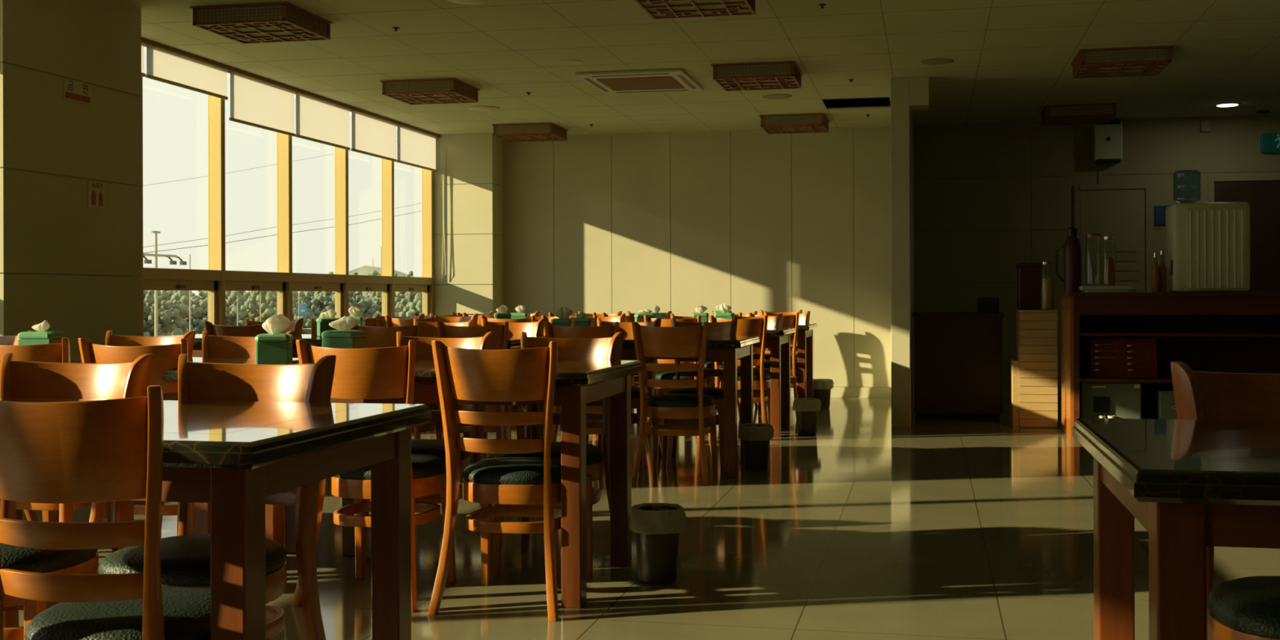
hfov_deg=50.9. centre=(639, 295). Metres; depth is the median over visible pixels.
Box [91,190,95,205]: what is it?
picture
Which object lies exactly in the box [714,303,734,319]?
tissue box
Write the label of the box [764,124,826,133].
diffuser
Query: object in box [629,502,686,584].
waste bin
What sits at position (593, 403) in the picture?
cushion
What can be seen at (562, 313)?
tissue box
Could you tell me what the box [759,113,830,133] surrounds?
ceiling lamp
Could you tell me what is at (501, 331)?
dining chair
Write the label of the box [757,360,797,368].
cushion
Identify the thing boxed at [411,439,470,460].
cushion
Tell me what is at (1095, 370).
spoon
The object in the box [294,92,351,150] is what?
roller blind
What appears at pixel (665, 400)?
cushion
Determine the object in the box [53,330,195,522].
dining chair
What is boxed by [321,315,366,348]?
tissue box
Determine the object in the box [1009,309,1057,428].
base cabinet
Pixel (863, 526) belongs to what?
floor
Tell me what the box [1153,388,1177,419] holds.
box
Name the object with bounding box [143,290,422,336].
woodland
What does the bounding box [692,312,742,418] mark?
dining chair
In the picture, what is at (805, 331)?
dining table
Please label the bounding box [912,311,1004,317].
countertop
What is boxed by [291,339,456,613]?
dining chair
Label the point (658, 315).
tissue box
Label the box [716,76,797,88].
diffuser
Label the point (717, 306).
tissue box
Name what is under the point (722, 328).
dining chair
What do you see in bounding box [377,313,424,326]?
dining chair
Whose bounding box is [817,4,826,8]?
sprinkler head
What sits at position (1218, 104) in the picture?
diffuser
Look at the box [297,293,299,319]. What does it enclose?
utility pole
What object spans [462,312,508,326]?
dining chair
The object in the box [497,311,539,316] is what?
dining chair
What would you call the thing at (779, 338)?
dining table
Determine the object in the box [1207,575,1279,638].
cushion
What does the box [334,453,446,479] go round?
cushion
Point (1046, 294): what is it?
glass jar
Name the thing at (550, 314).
dining chair
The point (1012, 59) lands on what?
ceiling
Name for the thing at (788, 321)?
dining chair
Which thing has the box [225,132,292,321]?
window
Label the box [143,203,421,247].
power line
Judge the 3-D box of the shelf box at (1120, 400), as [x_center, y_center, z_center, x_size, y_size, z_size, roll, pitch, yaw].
[3.313,0.757,9.500,0.395,0.295,0.272,0,0,12]
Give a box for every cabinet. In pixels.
[912,311,1004,421]
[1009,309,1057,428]
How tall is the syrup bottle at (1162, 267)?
0.290 m
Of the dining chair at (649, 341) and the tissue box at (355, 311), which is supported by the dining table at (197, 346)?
the tissue box at (355, 311)
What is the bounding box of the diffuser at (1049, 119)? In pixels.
[1045,115,1111,124]
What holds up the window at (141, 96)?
in the wall at (66, 263)
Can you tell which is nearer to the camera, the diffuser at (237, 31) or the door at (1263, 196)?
the diffuser at (237, 31)
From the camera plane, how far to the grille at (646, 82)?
10.22 m
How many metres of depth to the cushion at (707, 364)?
11.10 m
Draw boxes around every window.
[139,76,143,336]
[142,94,225,325]
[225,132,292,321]
[292,146,348,318]
[348,158,394,316]
[394,168,434,315]
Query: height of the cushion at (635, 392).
0.083 m
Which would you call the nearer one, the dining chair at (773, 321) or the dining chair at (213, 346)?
the dining chair at (213, 346)
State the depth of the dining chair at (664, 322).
9.52 m
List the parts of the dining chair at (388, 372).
post, backrest, leg, seat frame, post, leg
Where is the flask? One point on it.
(1072, 280)
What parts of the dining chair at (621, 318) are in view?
backrest, post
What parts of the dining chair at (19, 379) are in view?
post, leg, seat frame, backrest, post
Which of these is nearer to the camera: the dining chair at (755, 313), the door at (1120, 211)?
the dining chair at (755, 313)
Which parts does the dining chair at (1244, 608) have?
post, backrest, seat frame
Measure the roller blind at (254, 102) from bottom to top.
0.376 m
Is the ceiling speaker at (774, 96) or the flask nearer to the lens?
the flask
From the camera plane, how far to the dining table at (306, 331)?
10.14 m
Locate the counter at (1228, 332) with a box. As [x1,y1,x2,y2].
[1058,292,1279,438]
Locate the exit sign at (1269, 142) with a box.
[1260,133,1279,152]
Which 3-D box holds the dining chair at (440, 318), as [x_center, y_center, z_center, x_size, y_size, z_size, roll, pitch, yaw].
[-1.547,0.575,10.675,0.419,0.860,0.500,0,0,12]
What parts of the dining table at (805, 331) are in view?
leg, leg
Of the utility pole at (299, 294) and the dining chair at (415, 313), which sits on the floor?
the dining chair at (415, 313)
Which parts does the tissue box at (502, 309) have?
box lid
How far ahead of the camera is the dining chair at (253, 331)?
7.69 m
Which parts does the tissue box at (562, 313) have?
box lid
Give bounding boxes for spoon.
[1093,342,1116,346]
[1093,349,1116,352]
[1094,355,1116,359]
[1094,362,1116,365]
[1094,368,1116,372]
[1127,342,1149,346]
[1127,350,1150,353]
[1127,355,1150,359]
[1127,362,1150,365]
[1127,368,1150,372]
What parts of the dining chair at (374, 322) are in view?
backrest, post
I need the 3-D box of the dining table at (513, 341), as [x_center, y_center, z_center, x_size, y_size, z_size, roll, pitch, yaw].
[-1.208,0.625,7.922,1.200,0.757,0.820,0,0,12]
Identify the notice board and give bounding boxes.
[1155,205,1169,224]
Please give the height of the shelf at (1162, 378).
0.025 m
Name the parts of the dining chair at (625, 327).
leg, post, backrest, leg, seat frame, post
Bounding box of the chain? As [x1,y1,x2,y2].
[440,147,446,279]
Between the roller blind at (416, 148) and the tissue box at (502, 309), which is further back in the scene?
the roller blind at (416, 148)
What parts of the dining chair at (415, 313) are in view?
backrest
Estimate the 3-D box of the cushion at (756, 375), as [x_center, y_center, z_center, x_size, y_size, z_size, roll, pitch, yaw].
[0.748,0.584,9.644,0.380,0.083,0.370,0,0,13]
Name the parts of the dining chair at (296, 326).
post, backrest, post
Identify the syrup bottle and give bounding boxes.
[1151,253,1159,292]
[1158,250,1166,292]
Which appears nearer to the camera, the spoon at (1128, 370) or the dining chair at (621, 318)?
the spoon at (1128, 370)
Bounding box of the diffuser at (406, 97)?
[389,92,471,102]
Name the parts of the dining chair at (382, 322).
post, backrest, post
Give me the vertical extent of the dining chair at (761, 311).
0.860 m
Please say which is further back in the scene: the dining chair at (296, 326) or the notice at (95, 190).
the dining chair at (296, 326)
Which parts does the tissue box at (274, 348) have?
box lid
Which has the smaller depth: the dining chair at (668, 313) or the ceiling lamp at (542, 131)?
the dining chair at (668, 313)
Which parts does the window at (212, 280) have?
sash, handle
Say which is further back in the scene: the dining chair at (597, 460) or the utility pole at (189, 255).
the utility pole at (189, 255)
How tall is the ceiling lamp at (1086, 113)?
0.105 m
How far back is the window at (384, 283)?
12.62 m
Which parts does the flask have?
handle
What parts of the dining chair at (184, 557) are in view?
post, seat frame, backrest, post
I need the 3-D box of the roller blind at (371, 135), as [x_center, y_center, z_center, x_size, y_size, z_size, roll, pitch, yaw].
[-2.392,-1.443,12.121,0.040,0.376,0.993,0,0,12]
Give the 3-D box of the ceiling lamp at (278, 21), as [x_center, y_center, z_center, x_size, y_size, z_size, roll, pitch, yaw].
[-2.189,-1.580,7.815,0.594,0.105,0.594,0,0,12]
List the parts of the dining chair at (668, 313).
post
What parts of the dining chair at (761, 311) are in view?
post, backrest, post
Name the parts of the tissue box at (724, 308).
box lid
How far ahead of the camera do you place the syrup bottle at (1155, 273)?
9.36 m
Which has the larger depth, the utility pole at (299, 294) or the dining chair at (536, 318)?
the utility pole at (299, 294)
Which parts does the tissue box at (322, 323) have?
box lid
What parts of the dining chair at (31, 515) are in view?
backrest, post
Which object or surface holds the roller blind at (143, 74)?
attached to the wall at (66, 263)
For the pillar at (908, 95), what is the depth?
10.15 m
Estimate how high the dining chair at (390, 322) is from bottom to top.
0.860 m
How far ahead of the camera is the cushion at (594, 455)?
4.82 m
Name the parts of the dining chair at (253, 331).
post, backrest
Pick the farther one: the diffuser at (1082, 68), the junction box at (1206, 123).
the junction box at (1206, 123)
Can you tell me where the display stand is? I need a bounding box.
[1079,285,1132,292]
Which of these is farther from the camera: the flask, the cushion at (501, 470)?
the flask
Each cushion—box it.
[0,542,97,573]
[24,585,210,639]
[97,533,286,586]
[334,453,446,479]
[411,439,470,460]
[462,457,560,484]
[498,441,604,464]
[586,401,602,405]
[631,386,649,398]
[647,393,715,407]
[654,371,706,379]
[665,386,723,399]
[704,361,740,368]
[720,370,770,381]
[737,367,770,374]
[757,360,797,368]
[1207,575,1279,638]
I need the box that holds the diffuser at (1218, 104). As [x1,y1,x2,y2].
[1217,103,1238,106]
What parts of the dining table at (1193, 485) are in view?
leg, leg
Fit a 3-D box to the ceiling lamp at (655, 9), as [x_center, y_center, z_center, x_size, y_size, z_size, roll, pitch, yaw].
[0.292,-1.587,7.127,0.594,0.105,0.594,0,0,12]
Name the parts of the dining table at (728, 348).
leg, leg, leg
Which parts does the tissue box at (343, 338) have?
box lid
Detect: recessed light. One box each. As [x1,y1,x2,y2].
[448,0,491,4]
[467,106,500,111]
[1215,102,1239,106]
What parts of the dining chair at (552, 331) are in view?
post, seat frame, backrest, post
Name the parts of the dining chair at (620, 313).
backrest, post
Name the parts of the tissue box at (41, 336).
box lid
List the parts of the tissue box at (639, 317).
box lid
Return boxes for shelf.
[1079,330,1279,337]
[1079,373,1172,382]
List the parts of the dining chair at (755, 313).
backrest, post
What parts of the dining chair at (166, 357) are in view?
post, backrest, post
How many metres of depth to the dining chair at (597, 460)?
5.10 m
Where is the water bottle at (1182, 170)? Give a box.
[1173,169,1200,202]
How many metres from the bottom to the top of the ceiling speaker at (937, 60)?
0.008 m
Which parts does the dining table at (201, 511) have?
leg, leg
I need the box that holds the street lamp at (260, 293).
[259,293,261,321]
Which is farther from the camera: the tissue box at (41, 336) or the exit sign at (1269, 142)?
the exit sign at (1269, 142)
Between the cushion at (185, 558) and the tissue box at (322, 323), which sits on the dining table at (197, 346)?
the tissue box at (322, 323)
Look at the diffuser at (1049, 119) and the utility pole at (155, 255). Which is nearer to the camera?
the diffuser at (1049, 119)
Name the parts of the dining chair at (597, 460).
leg, post, backrest, leg, seat frame, post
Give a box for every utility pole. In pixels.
[142,231,186,336]
[189,254,191,331]
[236,295,238,325]
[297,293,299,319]
[381,246,382,275]
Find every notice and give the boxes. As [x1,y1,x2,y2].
[63,77,91,104]
[87,181,105,208]
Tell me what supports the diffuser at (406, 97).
attached to the ceiling lamp at (450, 90)
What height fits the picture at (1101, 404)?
0.110 m
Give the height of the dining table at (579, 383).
0.757 m
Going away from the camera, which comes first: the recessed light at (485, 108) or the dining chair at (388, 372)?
the dining chair at (388, 372)
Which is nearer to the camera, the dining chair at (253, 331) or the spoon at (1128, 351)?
the dining chair at (253, 331)
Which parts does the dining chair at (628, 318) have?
backrest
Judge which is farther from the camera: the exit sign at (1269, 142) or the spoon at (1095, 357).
the exit sign at (1269, 142)
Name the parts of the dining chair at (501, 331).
post, leg, backrest, seat frame, post, leg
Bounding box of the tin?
[1016,262,1041,309]
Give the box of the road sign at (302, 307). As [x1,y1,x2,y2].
[298,301,306,328]
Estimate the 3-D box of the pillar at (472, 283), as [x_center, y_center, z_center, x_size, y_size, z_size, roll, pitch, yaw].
[-1.806,-0.425,13.786,0.730,2.860,0.345,0,0,12]
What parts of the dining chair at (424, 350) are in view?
leg, post, backrest, seat frame, post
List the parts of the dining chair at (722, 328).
leg, post, backrest, seat frame, leg, post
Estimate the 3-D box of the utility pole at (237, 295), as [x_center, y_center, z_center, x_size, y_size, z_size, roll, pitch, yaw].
[-35.701,3.542,119.228,0.140,7.127,0.133,0,0,12]
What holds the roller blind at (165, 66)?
attached to the wall at (66, 263)
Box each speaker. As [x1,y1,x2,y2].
[554,59,582,65]
[761,93,791,99]
[920,57,953,64]
[1093,120,1122,164]
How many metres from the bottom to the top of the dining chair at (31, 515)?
0.860 m
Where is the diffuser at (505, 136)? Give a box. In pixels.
[499,133,562,140]
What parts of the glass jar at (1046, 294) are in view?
lid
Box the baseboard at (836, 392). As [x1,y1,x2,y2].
[790,386,891,398]
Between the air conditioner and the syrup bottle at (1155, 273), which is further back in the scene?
the air conditioner
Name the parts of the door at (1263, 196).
frame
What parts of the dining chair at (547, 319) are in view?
post, post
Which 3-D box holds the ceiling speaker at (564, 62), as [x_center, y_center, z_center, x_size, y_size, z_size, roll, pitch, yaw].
[-0.500,-1.635,9.435,0.200,0.006,0.200,0,0,12]
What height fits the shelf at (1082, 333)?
0.020 m
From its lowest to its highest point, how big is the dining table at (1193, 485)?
0.757 m
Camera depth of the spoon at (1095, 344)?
9.43 m
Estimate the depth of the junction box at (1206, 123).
12.40 m
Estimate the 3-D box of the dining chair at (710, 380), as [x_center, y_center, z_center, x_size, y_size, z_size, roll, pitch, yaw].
[0.394,0.569,10.278,0.419,0.860,0.500,0,0,13]
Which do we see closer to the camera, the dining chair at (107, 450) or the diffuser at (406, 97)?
the dining chair at (107, 450)
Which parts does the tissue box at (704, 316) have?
box lid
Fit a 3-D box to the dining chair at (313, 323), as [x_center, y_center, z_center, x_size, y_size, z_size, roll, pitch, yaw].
[-2.001,0.576,8.563,0.419,0.860,0.500,0,0,13]
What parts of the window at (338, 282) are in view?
sash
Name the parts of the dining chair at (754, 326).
post, backrest, seat frame, post, leg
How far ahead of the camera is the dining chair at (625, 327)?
8.27 m
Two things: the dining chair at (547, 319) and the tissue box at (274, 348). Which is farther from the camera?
the dining chair at (547, 319)
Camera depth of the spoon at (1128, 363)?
9.37 m
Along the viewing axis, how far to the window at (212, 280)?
9.58 m
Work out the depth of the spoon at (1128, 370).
9.36 m
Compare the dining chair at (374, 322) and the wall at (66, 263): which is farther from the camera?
the dining chair at (374, 322)
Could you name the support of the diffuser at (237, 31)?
attached to the ceiling lamp at (278, 21)
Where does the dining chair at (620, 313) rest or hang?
on the floor
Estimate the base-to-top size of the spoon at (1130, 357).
0.022 m
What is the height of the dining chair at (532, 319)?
0.860 m
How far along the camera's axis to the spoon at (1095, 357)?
9.42 m
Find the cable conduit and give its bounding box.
[1098,164,1100,183]
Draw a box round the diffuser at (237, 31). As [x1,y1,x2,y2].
[201,21,321,41]
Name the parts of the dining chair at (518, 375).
post, leg, backrest, seat frame, post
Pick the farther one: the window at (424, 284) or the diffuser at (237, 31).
the window at (424, 284)
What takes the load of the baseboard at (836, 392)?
attached to the wall at (748, 221)
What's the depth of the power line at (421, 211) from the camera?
81.82 m
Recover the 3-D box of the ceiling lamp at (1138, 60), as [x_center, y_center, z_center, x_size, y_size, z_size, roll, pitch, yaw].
[3.293,-1.596,9.212,0.594,0.105,0.594,0,0,12]
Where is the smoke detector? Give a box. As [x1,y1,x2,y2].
[1256,110,1270,114]
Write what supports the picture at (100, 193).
attached to the notice at (95, 190)
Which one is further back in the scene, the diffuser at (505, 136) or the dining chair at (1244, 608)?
the diffuser at (505, 136)
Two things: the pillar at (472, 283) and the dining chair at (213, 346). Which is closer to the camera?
the dining chair at (213, 346)
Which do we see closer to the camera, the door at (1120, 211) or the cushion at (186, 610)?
the cushion at (186, 610)
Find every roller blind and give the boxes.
[141,42,146,76]
[144,44,228,99]
[227,71,296,136]
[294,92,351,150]
[350,110,397,161]
[395,124,438,172]
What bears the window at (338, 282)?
attached to the window sill
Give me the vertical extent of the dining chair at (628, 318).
0.860 m
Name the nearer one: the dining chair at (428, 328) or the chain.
the dining chair at (428, 328)
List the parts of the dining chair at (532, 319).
post, backrest, post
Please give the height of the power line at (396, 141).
7.994 m
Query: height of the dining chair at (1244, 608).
0.860 m
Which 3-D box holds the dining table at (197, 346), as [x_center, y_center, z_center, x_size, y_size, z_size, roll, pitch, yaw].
[-2.374,0.628,8.326,1.200,0.757,0.820,0,0,12]
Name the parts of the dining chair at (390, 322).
post, backrest, post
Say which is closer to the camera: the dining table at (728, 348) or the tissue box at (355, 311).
the dining table at (728, 348)
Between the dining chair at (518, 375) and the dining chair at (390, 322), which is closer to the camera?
the dining chair at (518, 375)
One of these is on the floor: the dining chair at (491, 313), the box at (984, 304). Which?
the dining chair at (491, 313)
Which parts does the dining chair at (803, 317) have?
post, backrest, post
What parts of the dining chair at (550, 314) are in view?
backrest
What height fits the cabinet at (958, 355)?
0.855 m
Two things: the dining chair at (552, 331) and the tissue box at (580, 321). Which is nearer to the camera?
the dining chair at (552, 331)
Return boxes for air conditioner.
[574,68,703,94]
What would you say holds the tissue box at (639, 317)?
on the dining table at (779, 338)
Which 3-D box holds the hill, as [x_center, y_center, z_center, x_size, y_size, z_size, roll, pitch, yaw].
[-204.572,-1.155,471.108,492.956,17.324,415.032,0,0,12]
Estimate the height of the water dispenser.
0.617 m
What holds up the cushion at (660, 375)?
on the dining chair at (664, 322)
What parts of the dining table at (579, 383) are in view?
leg, leg, leg, leg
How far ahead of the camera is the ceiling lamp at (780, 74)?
9.53 m
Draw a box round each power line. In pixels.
[142,141,397,186]
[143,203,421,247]
[143,210,422,253]
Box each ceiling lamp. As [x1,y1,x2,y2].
[189,1,333,44]
[380,77,479,105]
[491,122,568,142]
[634,0,755,19]
[711,61,803,91]
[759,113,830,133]
[1040,102,1117,125]
[1070,45,1173,78]
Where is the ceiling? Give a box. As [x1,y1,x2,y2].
[121,0,1279,135]
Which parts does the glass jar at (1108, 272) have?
lid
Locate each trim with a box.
[141,37,439,137]
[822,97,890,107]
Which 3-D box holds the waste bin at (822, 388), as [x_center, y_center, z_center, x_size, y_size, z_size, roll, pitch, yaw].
[1.602,0.867,11.849,0.199,0.257,0.197,0,0,39]
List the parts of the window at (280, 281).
sash, handle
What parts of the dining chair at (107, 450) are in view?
post, backrest, post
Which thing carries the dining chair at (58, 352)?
on the floor
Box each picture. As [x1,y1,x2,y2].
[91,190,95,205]
[98,191,102,206]
[1093,396,1110,412]
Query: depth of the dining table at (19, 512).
5.55 m
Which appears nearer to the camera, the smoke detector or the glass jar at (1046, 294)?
the glass jar at (1046, 294)
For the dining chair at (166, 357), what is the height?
0.860 m
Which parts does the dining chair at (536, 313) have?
post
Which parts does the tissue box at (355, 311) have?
box lid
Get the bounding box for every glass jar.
[1040,261,1054,310]
[1085,233,1101,235]
[1102,235,1115,284]
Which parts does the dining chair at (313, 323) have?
post, backrest, post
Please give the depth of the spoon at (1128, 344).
9.38 m
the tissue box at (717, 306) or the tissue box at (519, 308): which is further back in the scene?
the tissue box at (717, 306)
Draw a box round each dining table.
[0,355,298,553]
[0,397,431,639]
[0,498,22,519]
[167,333,322,357]
[265,359,642,608]
[301,326,443,431]
[309,335,546,457]
[536,335,759,478]
[631,327,795,437]
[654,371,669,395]
[669,323,817,398]
[1072,417,1279,639]
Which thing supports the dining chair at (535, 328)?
on the floor
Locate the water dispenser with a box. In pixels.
[1165,201,1250,292]
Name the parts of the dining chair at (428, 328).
post, backrest, post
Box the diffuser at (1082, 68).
[1075,62,1167,76]
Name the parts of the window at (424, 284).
sash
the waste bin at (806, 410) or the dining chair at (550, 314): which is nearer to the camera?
the waste bin at (806, 410)
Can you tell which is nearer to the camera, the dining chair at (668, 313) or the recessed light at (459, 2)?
the recessed light at (459, 2)
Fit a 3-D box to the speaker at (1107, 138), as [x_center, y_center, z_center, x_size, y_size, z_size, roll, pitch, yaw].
[4.371,-1.431,12.562,0.250,0.385,0.135,0,0,12]
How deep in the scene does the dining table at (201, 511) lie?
5.01 m
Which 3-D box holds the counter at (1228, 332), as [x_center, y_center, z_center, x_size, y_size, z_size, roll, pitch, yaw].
[4.201,0.481,9.397,2.374,1.013,0.680,0,0,12]
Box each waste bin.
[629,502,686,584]
[737,423,773,471]
[791,398,821,435]
[813,378,834,408]
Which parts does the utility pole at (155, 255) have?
cross arm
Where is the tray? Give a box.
[1089,338,1157,377]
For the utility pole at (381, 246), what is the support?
on the meadow
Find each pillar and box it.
[433,133,503,315]
[890,76,928,427]
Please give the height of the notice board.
0.176 m
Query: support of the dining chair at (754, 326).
on the floor
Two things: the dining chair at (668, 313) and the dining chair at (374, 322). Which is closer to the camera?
the dining chair at (374, 322)
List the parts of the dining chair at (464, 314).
backrest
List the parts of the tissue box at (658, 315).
box lid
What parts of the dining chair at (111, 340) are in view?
leg, post, backrest, post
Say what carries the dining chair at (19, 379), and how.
on the floor
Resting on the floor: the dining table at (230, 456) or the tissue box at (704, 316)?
the dining table at (230, 456)
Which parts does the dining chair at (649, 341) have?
post, leg, backrest, seat frame, post, leg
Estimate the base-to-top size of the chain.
1.334 m
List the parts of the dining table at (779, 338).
leg, leg, leg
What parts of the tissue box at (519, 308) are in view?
box lid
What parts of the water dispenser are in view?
vent panel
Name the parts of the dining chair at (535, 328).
post, backrest, leg, post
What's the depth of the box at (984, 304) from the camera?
10.65 m
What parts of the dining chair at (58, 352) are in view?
backrest, leg, post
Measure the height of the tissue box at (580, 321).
0.144 m
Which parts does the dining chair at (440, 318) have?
backrest, post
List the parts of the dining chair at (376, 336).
post, backrest, post, seat frame, leg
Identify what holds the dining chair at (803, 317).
on the floor
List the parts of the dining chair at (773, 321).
backrest, post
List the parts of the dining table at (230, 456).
leg, leg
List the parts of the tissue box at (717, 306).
box lid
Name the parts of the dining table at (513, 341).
leg, leg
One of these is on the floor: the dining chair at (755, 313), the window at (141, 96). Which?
the dining chair at (755, 313)
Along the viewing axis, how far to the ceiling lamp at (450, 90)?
10.21 m
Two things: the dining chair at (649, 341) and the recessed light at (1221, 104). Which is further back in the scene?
the recessed light at (1221, 104)
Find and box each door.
[1074,182,1151,292]
[1208,174,1279,292]
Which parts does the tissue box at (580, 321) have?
box lid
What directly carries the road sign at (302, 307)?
on the meadow
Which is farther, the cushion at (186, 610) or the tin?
the tin
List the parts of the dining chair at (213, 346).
post, backrest, post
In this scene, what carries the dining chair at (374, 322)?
on the floor
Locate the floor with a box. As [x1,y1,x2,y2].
[18,396,1279,639]
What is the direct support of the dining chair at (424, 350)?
on the floor
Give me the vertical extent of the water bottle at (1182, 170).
0.242 m
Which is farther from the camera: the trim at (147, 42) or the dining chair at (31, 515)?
the trim at (147, 42)
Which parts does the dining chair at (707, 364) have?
post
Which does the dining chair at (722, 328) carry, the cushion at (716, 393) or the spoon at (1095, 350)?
the cushion at (716, 393)
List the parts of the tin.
tin lid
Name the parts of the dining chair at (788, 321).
post, leg, backrest, seat frame, post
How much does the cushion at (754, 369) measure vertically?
0.083 m
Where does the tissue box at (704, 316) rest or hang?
on the dining table at (779, 338)
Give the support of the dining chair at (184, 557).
on the floor
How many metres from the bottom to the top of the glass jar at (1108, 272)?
0.351 m
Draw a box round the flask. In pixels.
[1055,226,1081,292]
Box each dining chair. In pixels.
[0,330,39,521]
[0,337,111,522]
[0,352,154,639]
[0,385,269,639]
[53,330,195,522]
[78,337,187,537]
[97,354,336,639]
[161,330,295,522]
[204,320,269,337]
[245,318,303,357]
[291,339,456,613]
[311,318,369,403]
[350,322,442,439]
[364,331,494,559]
[368,315,378,326]
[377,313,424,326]
[384,315,437,433]
[413,312,459,318]
[413,318,475,455]
[427,340,560,621]
[429,313,478,326]
[436,321,525,454]
[451,311,493,316]
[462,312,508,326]
[462,318,545,456]
[480,315,534,323]
[492,331,623,578]
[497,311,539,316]
[529,315,568,321]
[541,315,597,436]
[544,321,631,471]
[548,312,595,318]
[574,313,625,322]
[577,311,622,316]
[586,318,662,466]
[601,312,639,386]
[626,311,671,394]
[631,321,717,484]
[644,315,706,438]
[662,313,718,423]
[662,318,739,467]
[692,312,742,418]
[708,315,770,438]
[711,311,758,407]
[734,313,782,395]
[748,312,799,413]
[759,309,802,394]
[763,311,810,408]
[1170,361,1279,639]
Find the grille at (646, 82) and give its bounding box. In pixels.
[595,75,684,91]
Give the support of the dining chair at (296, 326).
on the floor
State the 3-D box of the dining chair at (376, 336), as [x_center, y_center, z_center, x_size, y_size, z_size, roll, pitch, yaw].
[-1.351,0.574,7.543,0.419,0.860,0.500,0,0,11]
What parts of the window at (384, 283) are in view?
sash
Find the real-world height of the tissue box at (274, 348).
0.184 m
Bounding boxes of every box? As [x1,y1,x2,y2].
[17,320,66,345]
[254,313,293,364]
[315,308,339,336]
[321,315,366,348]
[346,306,365,330]
[493,305,511,319]
[511,305,530,319]
[551,306,574,326]
[569,311,595,326]
[634,309,655,322]
[648,305,667,319]
[692,305,709,322]
[713,302,732,313]
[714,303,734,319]
[977,297,999,312]
[1079,382,1141,418]
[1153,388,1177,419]
[1200,119,1210,132]
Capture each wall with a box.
[0,0,142,355]
[502,115,1279,399]
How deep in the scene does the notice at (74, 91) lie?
7.03 m
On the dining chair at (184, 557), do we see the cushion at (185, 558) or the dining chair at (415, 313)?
the cushion at (185, 558)
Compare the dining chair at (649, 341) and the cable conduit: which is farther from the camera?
the cable conduit
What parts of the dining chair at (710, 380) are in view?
post, backrest, seat frame, post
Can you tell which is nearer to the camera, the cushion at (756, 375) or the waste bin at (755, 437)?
the waste bin at (755, 437)
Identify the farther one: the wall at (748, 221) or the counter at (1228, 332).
the wall at (748, 221)
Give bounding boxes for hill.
[313,265,413,297]
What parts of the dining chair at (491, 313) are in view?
backrest, post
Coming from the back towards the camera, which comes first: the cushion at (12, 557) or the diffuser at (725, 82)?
the diffuser at (725, 82)
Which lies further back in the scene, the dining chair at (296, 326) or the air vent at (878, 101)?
the air vent at (878, 101)
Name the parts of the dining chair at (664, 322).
post, leg, backrest, seat frame, post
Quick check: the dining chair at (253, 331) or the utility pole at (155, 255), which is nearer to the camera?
the dining chair at (253, 331)

